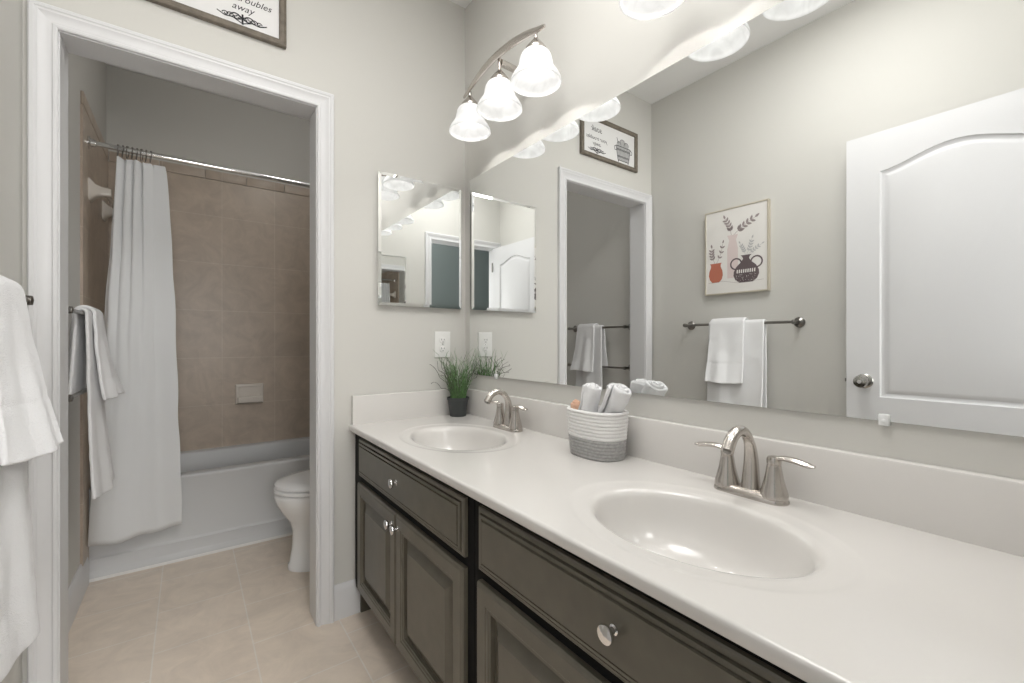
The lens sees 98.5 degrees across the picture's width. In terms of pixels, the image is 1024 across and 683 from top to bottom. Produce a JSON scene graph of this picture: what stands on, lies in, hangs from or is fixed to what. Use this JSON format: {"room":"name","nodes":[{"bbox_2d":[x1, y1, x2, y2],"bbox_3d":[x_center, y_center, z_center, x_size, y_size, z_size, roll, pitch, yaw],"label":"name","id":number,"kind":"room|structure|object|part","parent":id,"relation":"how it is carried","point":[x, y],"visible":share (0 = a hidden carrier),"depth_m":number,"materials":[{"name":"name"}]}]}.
{"room":"bathroom","nodes":[
{"label":"bathroom","id":0,"kind":"room"},
{"bbox_2d":[0,0,105,682],"bbox_3d":[-1.433,-0.250,1.194,0.120,2.760,3.620,0,0,-36],"label":"wall","id":1,"kind":"structure","parent":0,"point":[87,75],"depth_m":1.77,"materials":[{"name":"grey paint"}]},
{"bbox_2d":[25,295,33,304],"bbox_3d":[-1.032,-0.102,0.818,0.082,0.054,0.664,0,0,-36],"label":"towel bar","id":2,"kind":"object","parent":1,"relation":"attached to","point":[29,299],"visible":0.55,"depth_m":1.08,"materials":[{"name":"grey metal"}]},
{"bbox_2d":[0,460,38,681],"bbox_3d":[-0.988,0.304,0.834,0.097,0.854,0.312,0,0,-36],"label":"bath towel","id":3,"kind":"object","parent":2,"relation":"hanging from","point":[19,623],"visible":0.56,"depth_m":0.88,"materials":[{"name":"white fabric"}]},
{"bbox_2d":[0,276,64,464],"bbox_3d":[-1.006,0.049,0.872,0.143,0.370,0.200,0,0,-36],"label":"hand towel","id":4,"kind":"object","parent":3,"relation":"on","point":[30,428],"visible":1,"depth_m":0.88,"materials":[{"name":"white fabric"}]},
{"bbox_2d":[68,306,84,315],"bbox_3d":[-1.657,-0.106,1.671,0.082,0.054,0.619,0,0,-36],"label":"towel bar","id":5,"kind":"object","parent":1,"relation":"attached to","point":[71,309],"visible":0.23,"depth_m":1.51,"materials":[{"name":"grey metal"}]},
{"bbox_2d":[68,308,113,499],"bbox_3d":[-1.640,0.231,1.732,0.109,0.717,0.278,0,0,-36],"label":"bath towel","id":6,"kind":"object","parent":5,"relation":"hanging from","point":[83,370],"visible":0.81,"depth_m":1.67,"materials":[{"name":"white fabric"}]},
{"bbox_2d":[68,305,124,399],"bbox_3d":[-1.657,0.042,1.762,0.152,0.367,0.205,0,0,-36],"label":"hand towel","id":7,"kind":"object","parent":6,"relation":"on","point":[110,385],"visible":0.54,"depth_m":1.73,"materials":[{"name":"white fabric"}]},
{"bbox_2d":[68,384,86,401],"bbox_3d":[-1.657,0.187,1.671,0.082,0.054,0.619,0,0,-36],"label":"towel bar","id":8,"kind":"object","parent":1,"relation":"attached to","point":[70,397],"visible":0.08,"depth_m":1.53,"materials":[{"name":"grey metal"}]},
{"bbox_2d":[68,557,88,632],"bbox_3d":[-1.735,1.060,1.720,0.014,0.140,0.845,0,0,-36],"label":"baseboard","id":9,"kind":"structure","parent":1,"relation":"attached to","point":[79,584],"depth_m":1.85,"materials":[{"name":"white wood"}]},
{"bbox_2d":[80,104,107,565],"bbox_3d":[-2.147,0.035,2.277,0.009,2.190,0.771,0,0,-36],"label":"tiled wall","id":10,"kind":"structure","parent":1,"relation":"attached to","point":[93,161],"depth_m":2.08,"materials":[{"name":"beige tile"}]},
{"bbox_2d":[88,178,112,221],"bbox_3d":[-2.103,-0.722,2.293,0.080,0.106,0.507,0,0,-36],"label":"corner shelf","id":11,"kind":"object","parent":10,"relation":"attached to","point":[95,191],"visible":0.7,"depth_m":2.12,"materials":[{"name":"beige ceramic"}]},
{"bbox_3d":[-1.980,-0.722,2.125,0.080,0.106,0.092,0,0,-36],"label":"post","id":12,"kind":"part","parent":11,"relation":"part of","materials":[{"name":"beige ceramic"}]},
{"bbox_3d":[-2.226,-0.722,2.460,0.080,0.106,0.092,0,0,-36],"label":"post","id":13,"kind":"part","parent":11,"relation":"part of","materials":[{"name":"beige ceramic"}]},
{"bbox_3d":[-2.087,-0.722,2.304,0.020,0.020,0.385,0,0,-36],"label":"rail","id":14,"kind":"part","parent":11,"relation":"part of","materials":[{"name":"beige ceramic"}]},
{"bbox_2d":[87,136,309,187],"bbox_3d":[-1.399,-0.936,2.502,1.463,0.060,0.060,0,0,-36],"label":"shower rod","id":15,"kind":"object","parent":10,"relation":"attached to","point":[90,142],"visible":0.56,"depth_m":2.30,"materials":[{"name":"silver metal"}]},
{"bbox_2d":[87,156,181,545],"bbox_3d":[-1.828,0.029,2.149,0.354,1.841,0.086,0,0,-36],"label":"shower curtain","id":16,"kind":"object","parent":15,"relation":"hanging from","point":[144,497],"visible":0.92,"depth_m":2.15,"materials":[{"name":"white fabric"}]},
{"bbox_2d":[80,90,108,159],"bbox_3d":[-2.145,-1.093,2.276,0.011,0.059,0.765,0,0,-36],"label":"tile border","id":17,"kind":"object","parent":1,"relation":"attached to","point":[83,100],"depth_m":2.16,"materials":[{"name":"tile"}]},
{"bbox_2d":[106,64,309,196],"bbox_3d":[-1.822,-0.250,3.079,1.481,2.760,0.120,0,0,-36],"label":"wall","id":18,"kind":"structure","parent":0,"point":[144,112],"depth_m":2.87,"materials":[{"name":"grey paint"}]},
{"bbox_2d":[108,161,309,451],"bbox_3d":[-1.784,-0.155,3.027,1.481,1.810,0.009,0,0,-36],"label":"tiled wall","id":19,"kind":"structure","parent":18,"relation":"attached to","point":[241,254],"depth_m":2.97,"materials":[{"name":"beige tile"}]},
{"bbox_2d":[235,383,262,403],"bbox_3d":[-1.775,0.352,2.989,0.164,0.132,0.062,0,0,-36],"label":"soap dish","id":20,"kind":"object","parent":19,"relation":"attached to","point":[244,393],"visible":1,"depth_m":2.99,"materials":[{"name":"beige ceramic"}]},
{"bbox_2d":[238,396,261,403],"bbox_3d":[-1.774,0.393,2.987,0.140,0.050,0.058,0,0,-36],"label":"tray","id":21,"kind":"object","parent":20,"relation":"on","point":[241,399],"depth_m":2.97,"materials":[{"name":"beige ceramic"}]},
{"bbox_2d":[109,151,309,196],"bbox_3d":[-1.778,-1.093,3.029,1.466,0.059,0.011,0,0,-36],"label":"tile border","id":22,"kind":"object","parent":18,"relation":"attached to","point":[170,167],"depth_m":2.91,"materials":[{"name":"beige tile"}]},
{"bbox_2d":[22,0,464,682],"bbox_3d":[-0.859,-0.250,1.766,1.481,2.760,0.115,0,0,-36],"label":"wall","id":23,"kind":"structure","parent":0,"point":[394,70],"depth_m":1.86,"materials":[{"name":"grey paint"}]},
{"bbox_2d":[27,0,333,682],"bbox_3d":[-1.104,0.067,1.587,0.851,2.127,0.153,0,0,-36],"label":"door frame","id":24,"kind":"structure","parent":23,"relation":"attached to","point":[53,32],"depth_m":1.37,"materials":[{"name":"white"}]},
{"bbox_3d":[-1.143,0.067,1.641,0.851,2.127,0.019,0,0,-36],"label":"casing","id":25,"kind":"part","parent":24,"relation":"part of","materials":[{"name":"white wood"}]},
{"bbox_2d":[146,0,286,49],"bbox_3d":[-1.070,-1.244,1.527,0.519,0.252,0.020,0,0,-36],"label":"framed print","id":26,"kind":"object","parent":23,"relation":"attached to","point":[265,21],"visible":1,"depth_m":1.60,"materials":[{"name":"white paper"}]},
{"bbox_2d":[334,579,359,621],"bbox_3d":[-0.680,1.060,1.818,0.104,0.140,0.014,0,0,-36],"label":"baseboard","id":27,"kind":"structure","parent":23,"relation":"attached to","point":[346,594],"depth_m":1.81,"materials":[{"name":"white wood"}]},
{"bbox_2d":[377,171,460,308],"bbox_3d":[-0.413,-0.443,2.007,0.405,0.572,0.024,0,0,-36],"label":"medicine cabinet","id":28,"kind":"object","parent":23,"relation":"attached to","point":[419,222],"visible":1,"depth_m":1.98,"materials":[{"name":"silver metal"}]},
{"bbox_2d":[434,332,449,357],"bbox_3d":[-0.327,0.013,2.080,0.082,0.122,0.009,0,0,-36],"label":"wall outlet","id":29,"kind":"object","parent":23,"relation":"attached to","point":[441,339],"visible":1,"depth_m":2.07,"materials":[{"name":"white plastic"}]},
{"bbox_2d":[440,337,445,342],"bbox_3d":[-0.326,-0.007,2.078,0.032,0.031,0.004,0,0,-36],"label":"receptacle","id":30,"kind":"object","parent":29,"relation":"attached to","point":[442,339],"depth_m":2.08,"materials":[{"name":"white plastic"}]},
{"bbox_2d":[440,346,445,351],"bbox_3d":[-0.326,0.034,2.078,0.032,0.031,0.004,0,0,-36],"label":"receptacle","id":31,"kind":"object","parent":29,"relation":"attached to","point":[442,348],"depth_m":2.08,"materials":[{"name":"white plastic"}]},
{"bbox_2d":[68,535,420,682],"bbox_3d":[-0.753,1.160,1.621,1.721,0.060,3.735,0,0,-36],"label":"floor","id":32,"kind":"structure","parent":0,"point":[237,615],"depth_m":1.72,"materials":[{"name":"tile"}]},
{"bbox_2d":[89,436,309,582],"bbox_3d":[-1.588,0.912,2.760,1.461,0.434,0.650,0,0,-36],"label":"bathtub","id":33,"kind":"object","parent":32,"relation":"on","point":[227,492],"visible":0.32,"depth_m":2.41,"materials":[{"name":"grey ceramic"}]},
{"bbox_2d":[274,469,309,571],"bbox_3d":[-0.862,0.745,2.375,0.748,0.770,0.450,0,0,-36],"label":"toilet","id":34,"kind":"object","parent":32,"relation":"on","point":[291,491],"visible":0.29,"depth_m":2.16,"materials":[{"name":"white ceramic"}]},
{"bbox_3d":[-0.960,0.730,2.303,0.504,0.020,0.372,0,0,-36],"label":"seat","id":35,"kind":"part","parent":34,"relation":"part of","materials":[{"name":"white ceramic"}]},
{"bbox_3d":[-0.958,0.702,2.304,0.504,0.030,0.372,0,0,-36],"label":"lid","id":36,"kind":"part","parent":34,"relation":"part of","materials":[{"name":"white ceramic"}]},
{"bbox_2d":[355,434,474,682],"bbox_3d":[-0.178,0.750,1.601,0.573,0.761,0.953,0,0,-36],"label":"vanity cabinet","id":37,"kind":"object","parent":32,"relation":"on","point":[415,531],"visible":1,"depth_m":1.31,"materials":[{"name":"brown paint"}]},
{"bbox_3d":[-0.494,0.778,1.607,0.019,0.432,0.404,0,0,-36],"label":"door","id":38,"kind":"part","parent":37,"relation":"part of","materials":[{"name":"brown paint"}]},
{"bbox_3d":[-0.407,0.600,1.451,0.026,0.031,0.031,0,0,-36],"label":"knob","id":39,"kind":"part","parent":37,"relation":"part of","materials":[{"name":"silver metal"}]},
{"bbox_3d":[-0.383,0.455,1.419,0.026,0.031,0.031,0,0,-36],"label":"knob","id":40,"kind":"part","parent":37,"relation":"part of","materials":[{"name":"silver metal"}]},
{"bbox_3d":[-0.376,0.600,1.409,0.026,0.031,0.031,0,0,-36],"label":"knob","id":41,"kind":"part","parent":37,"relation":"part of","materials":[{"name":"silver metal"}]},
{"bbox_3d":[-0.365,0.462,1.432,0.019,0.148,0.838,0,0,-36],"label":"drawer","id":42,"kind":"part","parent":37,"relation":"part of","materials":[{"name":"brown paint"}]},
{"bbox_3d":[-0.245,0.778,1.268,0.019,0.432,0.432,0,0,-36],"label":"door","id":43,"kind":"part","parent":37,"relation":"part of","materials":[{"name":"brown paint"}]},
{"bbox_2d":[349,388,1023,682],"bbox_3d":[0.096,0.351,1.244,0.556,0.255,1.853,0,0,-36],"label":"countertop","id":44,"kind":"structure","parent":37,"relation":"on","point":[875,569],"depth_m":0.79,"materials":[{"name":"stone"}]},
{"bbox_2d":[429,351,479,416],"bbox_3d":[-0.264,0.185,2.007,0.212,0.315,0.185,0,0,-36],"label":"potted grass","id":45,"kind":"object","parent":44,"relation":"on","point":[458,401],"depth_m":2.02,"materials":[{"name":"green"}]},
{"bbox_2d":[447,396,468,416],"bbox_3d":[-0.251,0.299,2.046,0.102,0.087,0.102,0,0,-36],"label":"pot","id":46,"kind":"object","parent":45,"relation":"attached to","point":[457,404],"depth_m":2.01,"materials":[{"name":"black ceramic"}]},
{"bbox_2d":[484,389,527,431],"bbox_3d":[-0.050,0.263,1.714,0.137,0.161,0.258,0,0,-36],"label":"faucet","id":47,"kind":"object","parent":44,"relation":"on","point":[510,421],"visible":1,"depth_m":1.71,"materials":[{"name":"silver metal"}]},
{"bbox_3d":[-0.051,0.257,1.713,0.133,0.150,0.041,0,0,-36],"label":"spout","id":48,"kind":"part","parent":47,"relation":"part of","materials":[{"name":"silver metal"}]},
{"bbox_3d":[-0.048,0.289,1.779,0.055,0.088,0.055,0,0,-36],"label":"handle","id":49,"kind":"part","parent":47,"relation":"part of","materials":[{"name":"silver metal"}]},
{"bbox_3d":[-0.017,0.335,1.738,0.056,0.016,0.160,0,0,-36],"label":"plate","id":50,"kind":"part","parent":47,"relation":"part of","materials":[{"name":"silver metal"}]},
{"bbox_3d":[0.013,0.289,1.697,0.055,0.088,0.055,0,0,-36],"label":"handle","id":51,"kind":"part","parent":47,"relation":"part of","materials":[{"name":"silver metal"}]},
{"bbox_3d":[0.032,0.249,1.666,0.023,0.018,0.084,0,0,-36],"label":"lever","id":52,"kind":"part","parent":47,"relation":"part of","materials":[{"name":"silver metal"}]},
{"bbox_2d":[567,405,628,461],"bbox_3d":[0.257,0.273,1.337,0.141,0.140,0.204,0,0,-36],"label":"rope basket","id":53,"kind":"object","parent":44,"relation":"on","point":[601,437],"visible":0.95,"depth_m":1.26,"materials":[{"name":"white fabric"}]},
{"bbox_2d":[571,399,579,409],"bbox_3d":[0.201,0.236,1.385,0.037,0.114,0.038,0,0,1],"label":"rolled washcloth","id":54,"kind":"object","parent":53,"relation":"in","point":[575,404],"visible":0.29,"depth_m":1.37,"materials":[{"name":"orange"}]},
{"bbox_2d":[578,383,600,412],"bbox_3d":[0.229,0.201,1.330,0.059,0.161,0.093,0,0,-36],"label":"rolled washcloth","id":55,"kind":"object","parent":53,"relation":"in","point":[591,392],"visible":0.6,"depth_m":1.30,"materials":[{"name":"white fabric"}]},
{"bbox_2d":[598,383,631,412],"bbox_3d":[0.293,0.196,1.289,0.076,0.150,0.121,0,0,-36],"label":"rolled washcloth","id":56,"kind":"object","parent":53,"relation":"in","point":[617,395],"visible":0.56,"depth_m":1.26,"materials":[{"name":"white fabric"}]},
{"bbox_2d":[694,425,815,506],"bbox_3d":[0.500,0.263,0.964,0.137,0.161,0.258,0,0,-36],"label":"faucet","id":57,"kind":"object","parent":44,"relation":"on","point":[773,491],"visible":1,"depth_m":0.97,"materials":[{"name":"silver metal"}]},
{"bbox_3d":[0.479,0.249,1.057,0.023,0.018,0.084,0,0,-36],"label":"lever","id":58,"kind":"part","parent":57,"relation":"part of","materials":[{"name":"silver metal"}]},
{"bbox_3d":[0.502,0.289,1.030,0.055,0.088,0.055,0,0,-36],"label":"handle","id":59,"kind":"part","parent":57,"relation":"part of","materials":[{"name":"silver metal"}]},
{"bbox_3d":[0.498,0.257,0.963,0.133,0.150,0.041,0,0,-36],"label":"spout","id":60,"kind":"part","parent":57,"relation":"part of","materials":[{"name":"silver metal"}]},
{"bbox_3d":[0.533,0.335,0.988,0.056,0.016,0.160,0,0,-36],"label":"plate","id":61,"kind":"part","parent":57,"relation":"part of","materials":[{"name":"silver metal"}]},
{"bbox_3d":[0.563,0.289,0.947,0.055,0.088,0.055,0,0,-36],"label":"handle","id":62,"kind":"part","parent":57,"relation":"part of","materials":[{"name":"silver metal"}]},
{"bbox_3d":[0.582,0.249,0.916,0.023,0.018,0.084,0,0,-36],"label":"lever","id":63,"kind":"part","parent":57,"relation":"part of","materials":[{"name":"silver metal"}]},
{"bbox_2d":[475,500,806,682],"bbox_3d":[0.370,0.750,0.854,0.573,0.761,0.896,0,0,-36],"label":"vanity cabinet","id":64,"kind":"object","parent":32,"relation":"on","point":[544,613],"visible":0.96,"depth_m":0.78,"materials":[{"name":"brown paint"}]},
{"bbox_3d":[0.045,0.778,0.873,0.019,0.432,0.418,0,0,-36],"label":"door","id":65,"kind":"part","parent":64,"relation":"part of","materials":[{"name":"brown paint"}]},
{"bbox_3d":[0.151,0.455,0.690,0.026,0.031,0.031,0,0,-36],"label":"knob","id":66,"kind":"part","parent":64,"relation":"part of","materials":[{"name":"silver metal"}]},
{"bbox_2d":[106,0,471,119],"bbox_3d":[-0.753,-1.660,1.621,1.721,0.060,3.735,0,0,-36],"label":"ceiling","id":67,"kind":"structure","parent":0,"point":[463,3],"depth_m":2.71,"materials":[{"name":"white paint"}]},
{"bbox_2d":[465,0,1023,479],"bbox_3d":[-0.141,-0.250,2.141,0.120,2.760,3.620,0,0,-36],"label":"wall","id":68,"kind":"structure","parent":0,"point":[599,53],"depth_m":1.39,"materials":[{"name":"grey paint"}]},
{"bbox_2d":[449,24,561,141],"bbox_3d":[-0.019,-0.982,1.670,0.240,0.236,0.600,0,0,-36],"label":"vanity light","id":69,"kind":"object","parent":68,"relation":"attached to","point":[536,75],"visible":1,"depth_m":1.60,"materials":[{"name":"white glass"}]},
{"bbox_2d":[462,91,477,103],"bbox_3d":[-0.174,-0.978,1.823,0.072,0.112,0.072,0,0,-36],"label":"socket","id":70,"kind":"object","parent":69,"relation":"attached to","point":[469,100],"depth_m":1.80,"materials":[{"name":"white metal"}]},
{"bbox_3d":[-0.174,-0.918,1.823,0.171,0.106,0.171,0,0,-36],"label":"lamp shade","id":71,"kind":"part","parent":69,"relation":"part of","materials":[{"name":"white glass"}]},
{"bbox_2d":[490,57,508,79],"bbox_3d":[-0.047,-0.992,1.650,0.072,0.140,0.072,0,0,-36],"label":"socket","id":72,"kind":"object","parent":69,"relation":"attached to","point":[499,74],"depth_m":1.64,"materials":[{"name":"white metal"}]},
{"bbox_3d":[-0.047,-0.918,1.650,0.171,0.106,0.171,0,0,-36],"label":"lamp shade","id":73,"kind":"part","parent":69,"relation":"part of","materials":[{"name":"white glass"}]},
{"bbox_3d":[0.011,-1.044,1.692,0.132,0.030,0.026,0,0,-36],"label":"arm","id":74,"kind":"part","parent":69,"relation":"part of","materials":[{"name":"silver metal"}]},
{"bbox_2d":[526,33,545,47],"bbox_3d":[0.080,-0.978,1.477,0.072,0.112,0.072,0,0,-36],"label":"socket","id":75,"kind":"object","parent":69,"relation":"attached to","point":[535,43],"depth_m":1.45,"materials":[{"name":"white metal"}]},
{"bbox_3d":[0.080,-0.918,1.477,0.171,0.106,0.171,0,0,-36],"label":"lamp shade","id":76,"kind":"part","parent":69,"relation":"part of","materials":[{"name":"white glass"}]},
{"bbox_2d":[619,0,684,19],"bbox_3d":[0.509,-0.982,0.950,0.240,0.236,0.600,0,0,-36],"label":"vanity light","id":77,"kind":"object","parent":68,"relation":"attached to","point":[634,9],"visible":1,"depth_m":1.17,"materials":[{"name":"white glass"}]},
{"bbox_2d":[466,388,1023,556],"bbox_3d":[0.318,0.284,1.396,0.019,0.121,1.835,0,0,-36],"label":"backsplash","id":78,"kind":"structure","parent":68,"relation":"attached to","point":[980,509],"depth_m":0.88,"materials":[{"name":"stone"}]},
{"bbox_2d":[470,0,1023,436],"bbox_3d":[0.321,-0.304,1.397,0.014,0.934,1.774,0,0,-36],"label":"wall mirror","id":79,"kind":"object","parent":68,"relation":"attached to","point":[818,206],"visible":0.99,"depth_m":0.98,"materials":[{"name":"clear glass"}]}
]}

